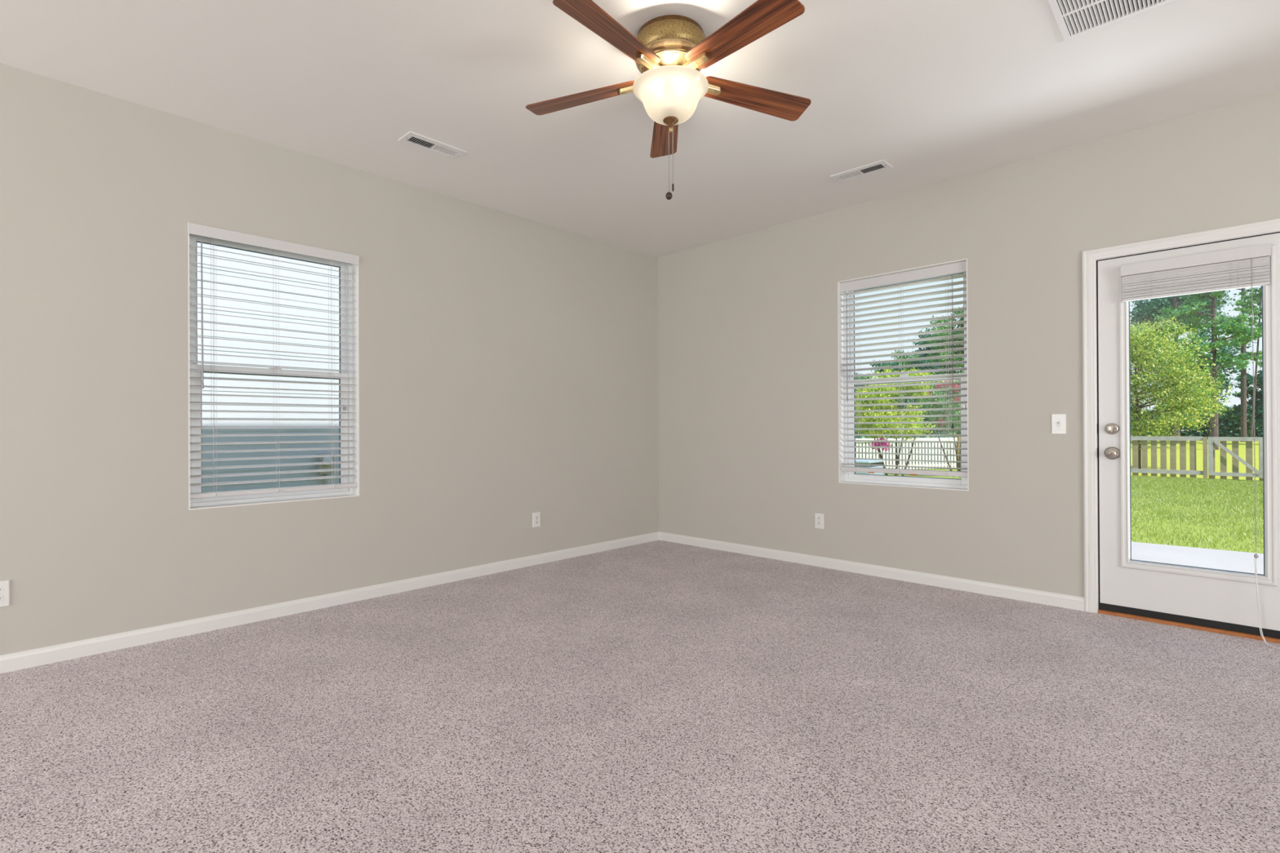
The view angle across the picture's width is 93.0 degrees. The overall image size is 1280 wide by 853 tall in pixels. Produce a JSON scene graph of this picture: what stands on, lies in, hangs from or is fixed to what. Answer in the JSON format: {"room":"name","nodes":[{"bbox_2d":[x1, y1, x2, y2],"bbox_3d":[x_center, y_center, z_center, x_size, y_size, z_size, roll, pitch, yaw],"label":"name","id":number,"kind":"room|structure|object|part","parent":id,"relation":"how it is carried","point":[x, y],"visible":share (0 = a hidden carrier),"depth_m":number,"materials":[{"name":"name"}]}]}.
{"room":"empty living room","nodes":[
{"label":"empty living room","id":0,"kind":"room"},
{"bbox_2d":[0,62,658,655],"bbox_3d":[-3.118,-0.265,2.595,0.170,2.740,9.670,0,0,44],"label":"wall","id":1,"kind":"structure","parent":0,"point":[508,362],"depth_m":3.49,"materials":[{"name":"beige paint"}]},
{"bbox_2d":[0,580,9,607],"bbox_3d":[-2.872,0.751,2.715,0.008,0.115,0.075,0,0,44],"label":"wall outlet","id":2,"kind":"object","parent":1,"relation":"attached to","point":[5,584],"visible":1,"depth_m":2.73,"materials":[{"name":"white plastic"}]},
{"bbox_2d":[187,222,359,510],"bbox_3d":[-2.152,-0.322,3.599,0.168,1.530,0.883,0,0,44],"label":"window","id":3,"kind":"structure","parent":1,"relation":"in","point":[269,498],"depth_m":3.69,"materials":[{"name":"white paint"}]},
{"bbox_3d":[-2.199,-0.680,3.643,0.028,0.757,0.825,0,0,44],"label":"sash","id":4,"kind":"part","parent":3,"relation":"part of","materials":[{"name":"white plastic"}]},
{"bbox_3d":[-2.172,0.037,3.619,0.028,0.757,0.825,0,0,44],"label":"sash","id":5,"kind":"part","parent":3,"relation":"part of","materials":[{"name":"white plastic"}]},
{"bbox_2d":[187,222,359,498],"bbox_3d":[-2.115,-0.349,3.563,0.085,1.472,0.881,0,0,44],"label":"window blind","id":6,"kind":"object","parent":3,"relation":"attached to","point":[197,229],"visible":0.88,"depth_m":3.52,"materials":[{"name":"white plastic"}]},
{"bbox_3d":[-2.346,-0.341,3.342,0.052,1.405,0.016,0,0,44],"label":"ladder cord","id":7,"kind":"part","parent":6,"relation":"part of","materials":[{"name":"white fabric"}]},
{"bbox_3d":[-2.124,-1.062,3.570,0.069,0.040,0.867,0,0,44],"label":"head rail","id":8,"kind":"part","parent":6,"relation":"part of","materials":[{"name":"white plastic"}]},
{"bbox_3d":[-2.122,0.374,3.571,0.056,0.026,0.869,0,0,44],"label":"rail","id":9,"kind":"part","parent":6,"relation":"part of","materials":[{"name":"white plastic"}]},
{"bbox_3d":[-2.134,-0.342,3.562,0.052,1.405,0.016,0,0,44],"label":"ladder cord","id":10,"kind":"part","parent":6,"relation":"part of","materials":[{"name":"white fabric"}]},
{"bbox_3d":[-1.921,-0.342,3.784,0.052,1.405,0.016,0,0,44],"label":"ladder cord","id":11,"kind":"part","parent":6,"relation":"part of","materials":[{"name":"white fabric"}]},
{"bbox_2d":[0,531,658,673],"bbox_3d":[-3.104,1.066,2.467,0.014,0.078,9.500,0,0,44],"label":"baseboard","id":12,"kind":"structure","parent":1,"relation":"attached to","point":[19,660],"depth_m":3.48,"materials":[{"name":"white paint"}]},
{"bbox_2d":[532,511,540,527],"bbox_3d":[-0.824,0.743,4.845,0.008,0.115,0.075,0,0,44],"label":"wall outlet","id":13,"kind":"object","parent":1,"relation":"attached to","point":[535,516],"visible":1,"depth_m":4.84,"materials":[{"name":"white plastic"}]},
{"bbox_2d":[0,539,1279,852],"bbox_3d":[0.315,1.141,-0.821,9.500,0.120,9.500,0,0,44],"label":"floor","id":14,"kind":"structure","parent":0,"point":[656,696],"depth_m":2.22,"materials":[{"name":"carpet"}]},
{"bbox_2d":[0,0,1279,257],"bbox_3d":[0.301,-1.759,-0.814,9.840,0.200,9.840,0,0,44],"label":"ceiling","id":15,"kind":"structure","parent":0,"point":[935,91],"depth_m":2.92,"materials":[{"name":"white paint"}]},
{"bbox_2d":[398,130,466,160],"bbox_3d":[-1.210,-1.640,3.551,0.152,0.015,0.352,0,0,44],"label":"ceiling vent","id":16,"kind":"object","parent":15,"relation":"in","point":[412,139],"visible":1,"depth_m":3.54,"materials":[{"name":"white metal"}]},
{"bbox_2d":[525,0,811,199],"bbox_3d":[0.128,-1.306,2.538,1.267,0.690,1.263,0,0,44],"label":"ceiling fan","id":17,"kind":"object","parent":15,"relation":"hanging from","point":[669,52],"visible":1,"depth_m":2.46,"materials":[{"name":"brown wood"}]},
{"bbox_3d":[-0.248,-1.456,2.690,0.524,0.006,0.144,-4,10,17],"label":"blade","id":18,"kind":"part","parent":17,"relation":"part of","materials":[{"name":"brown wood"}]},
{"bbox_3d":[-0.100,-1.458,2.250,0.144,0.006,0.524,14,11,34],"label":"blade","id":19,"kind":"part","parent":17,"relation":"part of","materials":[{"name":"brown wood"}]},
{"bbox_3d":[0.126,-1.457,2.967,0.144,0.006,0.524,-12,-3,-1],"label":"blade","id":20,"kind":"part","parent":17,"relation":"part of","materials":[{"name":"brown wood"}]},
{"bbox_3d":[0.122,-1.119,2.571,0.004,0.258,0.004,0,0,44],"label":"pull chain","id":21,"kind":"part","parent":17,"relation":"part of","materials":[{"name":"silver metal"}]},
{"bbox_3d":[0.129,-1.537,2.572,0.293,0.043,0.293,0,0,44],"label":"molding","id":22,"kind":"part","parent":17,"relation":"part of","materials":[{"name":"gold metal"}]},
{"bbox_3d":[0.130,-1.368,2.572,0.321,0.142,0.321,0,0,44],"label":"lamp shade","id":23,"kind":"part","parent":17,"relation":"part of","materials":[{"name":"white glass"}]},
{"bbox_3d":[0.139,-1.157,2.571,0.004,0.262,0.004,0,0,44],"label":"pull chain","id":24,"kind":"part","parent":17,"relation":"part of","materials":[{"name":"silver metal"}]},
{"bbox_3d":[0.365,-1.460,2.255,0.144,0.006,0.524,14,-5,-36],"label":"blade","id":25,"kind":"part","parent":17,"relation":"part of","materials":[{"name":"brown wood"}]},
{"bbox_3d":[0.504,-1.459,2.698,0.524,0.006,0.144,3,-13,-19],"label":"blade","id":26,"kind":"part","parent":17,"relation":"part of","materials":[{"name":"brown wood"}]},
{"bbox_2d":[830,159,893,183],"bbox_3d":[1.432,-1.652,3.935,0.352,0.015,0.152,0,0,44],"label":"ceiling vent","id":27,"kind":"object","parent":15,"relation":"in","point":[882,165],"visible":1,"depth_m":3.92,"materials":[{"name":"white metal"}]},
{"bbox_2d":[1048,0,1175,40],"bbox_3d":[1.861,-1.656,2.166,0.660,0.013,0.560,0,0,44],"label":"ceiling vent","id":28,"kind":"object","parent":15,"relation":"in","point":[1074,18],"visible":1,"depth_m":2.42,"materials":[{"name":"white metal"}]},
{"bbox_2d":[657,91,1279,597],"bbox_3d":[3.659,-0.297,2.668,9.500,2.740,0.170,0,0,44],"label":"wall","id":29,"kind":"structure","parent":0,"point":[748,344],"depth_m":4.04,"materials":[{"name":"beige paint"}]},
{"bbox_2d":[814,513,823,528],"bbox_3d":[1.394,0.736,4.724,0.075,0.115,0.008,0,0,44],"label":"wall outlet","id":30,"kind":"object","parent":29,"relation":"attached to","point":[819,517],"visible":1,"depth_m":4.72,"materials":[{"name":"white plastic"}]},
{"bbox_2d":[658,531,1084,611],"bbox_3d":[3.602,1.034,2.598,9.500,0.078,0.014,0,0,44],"label":"baseboard","id":31,"kind":"structure","parent":29,"relation":"attached to","point":[1070,602],"depth_m":4.30,"materials":[{"name":"white paint"}]},
{"bbox_2d":[837,258,968,490],"bbox_3d":[1.891,-0.339,4.367,0.902,1.530,0.168,0,0,44],"label":"window","id":32,"kind":"structure","parent":29,"relation":"in","point":[844,477],"depth_m":4.52,"materials":[{"name":"white paint"}]},
{"bbox_2d":[840,260,967,477],"bbox_3d":[1.858,-0.378,4.333,0.900,1.440,0.076,0,0,44],"label":"window blind","id":33,"kind":"object","parent":32,"relation":"attached to","point":[958,267],"visible":0.88,"depth_m":4.31,"materials":[{"name":"white plastic"}]},
{"bbox_3d":[1.638,-0.369,4.558,0.016,1.350,0.052,0,0,44],"label":"ladder cord","id":34,"kind":"part","parent":33,"relation":"part of","materials":[{"name":"white fabric"}]},
{"bbox_3d":[1.867,-0.371,4.337,0.016,1.350,0.052,0,0,44],"label":"ladder cord","id":35,"kind":"part","parent":33,"relation":"part of","materials":[{"name":"white fabric"}]},
{"bbox_3d":[1.868,0.321,4.338,0.888,0.034,0.056,0,0,44],"label":"rail","id":36,"kind":"part","parent":33,"relation":"part of","materials":[{"name":"white plastic"}]},
{"bbox_3d":[2.094,-0.373,4.119,0.016,1.350,0.052,0,0,44],"label":"ladder cord","id":37,"kind":"part","parent":33,"relation":"part of","materials":[{"name":"white fabric"}]},
{"bbox_3d":[2.094,-0.516,4.067,0.006,1.000,0.004,0,0,44],"label":"lift cord","id":38,"kind":"part","parent":33,"relation":"part of","materials":[{"name":"white fabric"}]},
{"bbox_3d":[1.914,0.019,4.388,0.844,0.757,0.028,0,0,44],"label":"sash","id":39,"kind":"part","parent":32,"relation":"part of","materials":[{"name":"white plastic"}]},
{"bbox_3d":[1.932,-0.698,4.412,0.844,0.757,0.028,0,0,44],"label":"sash","id":40,"kind":"part","parent":32,"relation":"part of","materials":[{"name":"white plastic"}]},
{"bbox_2d":[1051,413,1066,434],"bbox_3d":[2.511,-0.015,3.643,0.075,0.119,0.018,0,0,44],"label":"light switch","id":41,"kind":"object","parent":29,"relation":"attached to","point":[1058,420],"visible":1,"depth_m":3.64,"materials":[{"name":"white plastic"}]},
{"bbox_2d":[1081,218,1279,613],"bbox_3d":[2.942,0.025,3.229,0.953,2.107,0.016,0,0,44],"label":"trim","id":42,"kind":"structure","parent":29,"relation":"attached to","point":[1089,258],"depth_m":3.52,"materials":[{"name":"white paint"}]},
{"bbox_2d":[1095,231,1279,643],"bbox_3d":[2.981,0.055,3.268,0.865,2.086,0.206,0,0,44],"label":"door","id":43,"kind":"structure","parent":29,"relation":"in","point":[1224,602],"depth_m":3.32,"materials":[{"name":"white paint"}]},
{"bbox_3d":[2.683,0.153,3.456,0.049,0.049,0.056,0,0,44],"label":"knob","id":44,"kind":"part","parent":43,"relation":"part of","materials":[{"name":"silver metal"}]},
{"bbox_2d":[1120,243,1279,649],"bbox_3d":[2.979,0.082,3.157,0.158,1.985,0.744,0,0,-34],"label":"door blind","id":45,"kind":"object","parent":43,"relation":"attached to","point":[1246,267],"visible":1,"depth_m":3.19,"materials":[{"name":"white plastic"}]},
{"bbox_3d":[2.798,-0.775,3.333,0.035,0.129,0.004,0,0,44],"label":"ladder cord","id":46,"kind":"part","parent":45,"relation":"part of","materials":[{"name":"white fabric"}]},
{"bbox_3d":[2.932,-0.713,3.227,0.578,0.015,0.027,0,0,44],"label":"rail","id":47,"kind":"part","parent":45,"relation":"part of","materials":[{"name":"white plastic"}]},
{"bbox_3d":[3.041,-0.776,3.100,0.035,0.129,0.004,0,0,44],"label":"ladder cord","id":48,"kind":"part","parent":45,"relation":"part of","materials":[{"name":"white fabric"}]},
{"bbox_3d":[3.080,-0.111,3.048,0.013,1.476,0.004,0,0,44],"label":"pull cord","id":49,"kind":"part","parent":45,"relation":"part of","materials":[{"name":"white fabric"}]},
{"label":"outside","id":50,"kind":"structure","parent":0,"visible":0},
{"bbox_2d":[865,438,1262,481],"bbox_3d":[20.803,1.374,61.957,156.000,0.450,70.600,0,0,44],"label":"field","id":51,"kind":"structure","parent":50,"point":[1199,444],"depth_m":25.49,"materials":[{"name":"green plant"}]},
{"bbox_2d":[854,373,875,436],"bbox_3d":[18.019,-1.526,49.692,4.431,6.040,4.109,0,0,-19],"label":"broadleaf tree","id":52,"kind":"object","parent":51,"relation":"on","point":[857,432],"visible":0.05,"depth_m":48.80,"materials":[{"name":"green plant"}]},
{"bbox_2d":[860,360,921,436],"bbox_3d":[17.365,-1.618,41.964,3.812,6.188,4.116,0,0,-38],"label":"broadleaf tree","id":53,"kind":"object","parent":51,"relation":"on","point":[889,364],"visible":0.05,"depth_m":41.53,"materials":[{"name":"teal plant"}]},
{"bbox_2d":[890,350,936,436],"bbox_3d":[24.384,-2.910,54.918,5.290,8.392,5.388,0,0,-37],"label":"broadleaf tree","id":54,"kind":"object","parent":51,"relation":"on","point":[904,357],"visible":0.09,"depth_m":54.61,"materials":[{"name":"green plant"}]},
{"bbox_2d":[901,328,963,436],"bbox_3d":[22.789,-3.129,46.590,4.677,9.128,5.625,0,0,32],"label":"broadleaf tree","id":55,"kind":"object","parent":51,"relation":"on","point":[922,355],"visible":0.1,"depth_m":46.31,"materials":[{"name":"teal plant"}]},
{"bbox_2d":[924,306,964,434],"bbox_3d":[21.071,-3.420,38.914,5.083,10.461,4.016,0,0,33],"label":"broadleaf tree","id":56,"kind":"object","parent":51,"relation":"on","point":[943,334],"visible":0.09,"depth_m":38.93,"materials":[{"name":"green plant"}]},
{"bbox_2d":[906,399,1262,438],"bbox_3d":[39.622,-1.000,58.487,52.324,4.922,2.968,0,0,44],"label":"undergrowth","id":57,"kind":"object","parent":51,"relation":"on","point":[1232,429],"visible":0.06,"depth_m":49.89,"materials":[{"name":"teal plant"}]},
{"bbox_2d":[1130,435,1207,479],"bbox_3d":[13.956,0.964,19.569,6.338,1.325,0.095,0,0,44],"label":"wooden fence","id":58,"kind":"object","parent":51,"relation":"on","point":[1135,470],"visible":0.29,"depth_m":17.95,"materials":[{"name":"grey wood"}]},
{"bbox_3d":[13.918,0.365,19.601,6.245,0.125,0.040,0,0,44],"label":"rail","id":59,"kind":"part","parent":58,"relation":"part of","materials":[{"name":"grey wood"}]},
{"bbox_3d":[13.922,1.352,19.599,6.245,0.120,0.040,0,0,44],"label":"rail","id":60,"kind":"part","parent":58,"relation":"part of","materials":[{"name":"grey wood"}]},
{"bbox_3d":[16.206,0.953,17.405,0.093,1.315,0.095,0,0,44],"label":"fence post","id":61,"kind":"part","parent":58,"relation":"part of","materials":[{"name":"grey wood"}]},
{"bbox_2d":[1208,436,1262,480],"bbox_3d":[16.662,0.890,16.959,1.151,1.195,0.083,0,0,44],"label":"wooden gate","id":62,"kind":"object","parent":58,"relation":"attached to","point":[1235,473],"visible":0.91,"depth_m":16.99,"materials":[{"name":"grey wood"}]},
{"bbox_2d":[1139,294,1227,444],"bbox_3d":[34.621,-7.588,39.336,3.385,17.678,5.278,0,0,0],"label":"pine tree","id":63,"kind":"object","parent":51,"relation":"on","point":[1182,317],"visible":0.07,"depth_m":38.64,"materials":[{"name":"green plant"}]},
{"bbox_2d":[1129,315,1244,468],"bbox_3d":[16.985,-1.110,20.698,4.996,5.481,4.491,0,0,37],"label":"bushy tree","id":64,"kind":"object","parent":51,"relation":"on","point":[1180,392],"visible":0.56,"depth_m":19.66,"materials":[{"name":"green plant"}]},
{"bbox_2d":[1129,290,1252,435],"bbox_3d":[40.238,-5.171,45.767,6.681,12.684,8.726,0,0,-12],"label":"broadleaf tree","id":65,"kind":"object","parent":51,"relation":"on","point":[1153,307],"visible":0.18,"depth_m":44.60,"materials":[{"name":"teal plant"}]},
{"bbox_2d":[1159,290,1262,449],"bbox_3d":[30.128,-4.458,31.730,5.233,11.650,4.170,0,0,11],"label":"pine tree","id":66,"kind":"object","parent":51,"relation":"on","point":[1191,307],"visible":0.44,"depth_m":31.80,"materials":[{"name":"green plant"}]},
{"bbox_2d":[1203,288,1262,441],"bbox_3d":[39.652,-8.679,39.959,4.262,19.696,3.242,0,0,-18],"label":"pine tree","id":67,"kind":"object","parent":51,"relation":"on","point":[1243,355],"visible":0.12,"depth_m":40.21,"materials":[{"name":"green plant"}]},
{"bbox_2d":[1221,366,1262,428],"bbox_3d":[46.717,-1.641,45.013,4.989,5.566,5.181,0,0,-27],"label":"broadleaf tree","id":68,"kind":"object","parent":51,"relation":"on","point":[1236,412],"visible":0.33,"depth_m":45.28,"materials":[{"name":"teal plant"}]},
{"bbox_2d":[1226,285,1262,436],"bbox_3d":[35.776,-6.046,35.042,3.102,14.626,3.338,0,0,-18],"label":"pine tree","id":69,"kind":"object","parent":51,"relation":"on","point":[1255,298],"visible":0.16,"depth_m":35.19,"materials":[{"name":"green plant"}]},
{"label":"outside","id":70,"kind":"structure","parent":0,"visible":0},
{"bbox_2d":[883,467,1263,553],"bbox_3d":[-3.016,1.463,14.107,52.000,0.260,31.400,0,0,44],"label":"lawn","id":71,"kind":"structure","parent":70,"point":[1144,540],"depth_m":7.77,"materials":[{"name":"green plant"}]},
{"bbox_2d":[196,242,339,492],"bbox_3d":[-4.835,-2.048,6.900,0.206,7.344,20.500,0,0,44],"label":"neighbouring house","id":72,"kind":"structure","parent":71,"relation":"on","point":[218,262],"depth_m":7.17,"materials":[{"name":"white"}]},
{"bbox_2d":[317,453,333,484],"bbox_3d":[-3.908,0.881,7.569,0.139,1.080,0.170,0,0,44],"label":"electric meter","id":73,"kind":"object","parent":72,"relation":"attached to","point":[319,459],"visible":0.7,"depth_m":7.54,"materials":[{"name":"beige metal"}]},
{"bbox_2d":[855,459,883,475],"bbox_3d":[4.697,1.044,13.070,0.800,0.645,0.720,0,0,44],"label":"condenser unit","id":74,"kind":"object","parent":71,"relation":"on","point":[861,461],"visible":0.23,"depth_m":12.73,"materials":[{"name":"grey metal"}]},
{"bbox_2d":[855,462,882,467],"bbox_3d":[4.691,0.807,13.067,0.770,0.080,0.692,0,0,44],"label":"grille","id":75,"kind":"object","parent":74,"relation":"attached to","point":[863,463],"depth_m":12.69,"materials":[{"name":"white metal"}]},
{"bbox_2d":[854,365,947,475],"bbox_3d":[6.542,-0.009,15.882,2.683,3.181,2.445,0,0,44],"label":"flowering shrub","id":76,"kind":"object","parent":71,"relation":"on","point":[919,387],"visible":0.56,"depth_m":15.40,"materials":[{"name":"green plant"}]},
{"bbox_2d":[855,435,954,468],"bbox_3d":[8.296,0.941,22.000,7.157,1.293,0.649,0,0,-11],"label":"hedge","id":77,"kind":"object","parent":71,"relation":"on","point":[856,437],"visible":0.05,"depth_m":22.18,"materials":[{"name":"teal plant"}]},
{"bbox_2d":[855,436,960,469],"bbox_3d":[8.207,1.008,21.208,6.900,1.300,0.200,0,0,-11],"label":"picket fence","id":78,"kind":"object","parent":71,"relation":"on","point":[894,444],"visible":0.34,"depth_m":21.52,"materials":[{"name":"white wood"}]},
{"bbox_3d":[8.151,0.473,21.167,6.780,0.130,0.038,0,0,-11],"label":"rail","id":79,"kind":"part","parent":78,"relation":"part of","materials":[{"name":"white wood"}]},
{"bbox_3d":[8.144,1.393,21.225,6.780,0.090,0.038,0,0,-11],"label":"rail","id":80,"kind":"part","parent":78,"relation":"part of","materials":[{"name":"white wood"}]},
{"bbox_3d":[11.491,0.994,21.867,0.200,1.300,0.200,0,0,-11],"label":"fence post","id":81,"kind":"part","parent":78,"relation":"part of","materials":[{"name":"brown"}]},
{"bbox_2d":[911,372,962,477],"bbox_3d":[9.338,-0.053,17.604,2.510,3.358,2.115,0,0,1],"label":"flowering shrub","id":82,"kind":"object","parent":71,"relation":"on","point":[955,385],"visible":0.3,"depth_m":17.48,"materials":[{"name":"green plant"}]},
{"bbox_2d":[1131,542,1263,574],"bbox_3d":[5.207,1.305,4.049,4.000,0.170,3.958,0,0,44],"label":"patio","id":83,"kind":"structure","parent":71,"relation":"on","point":[1234,561],"depth_m":5.68,"materials":[{"name":"concrete"}]}
]}

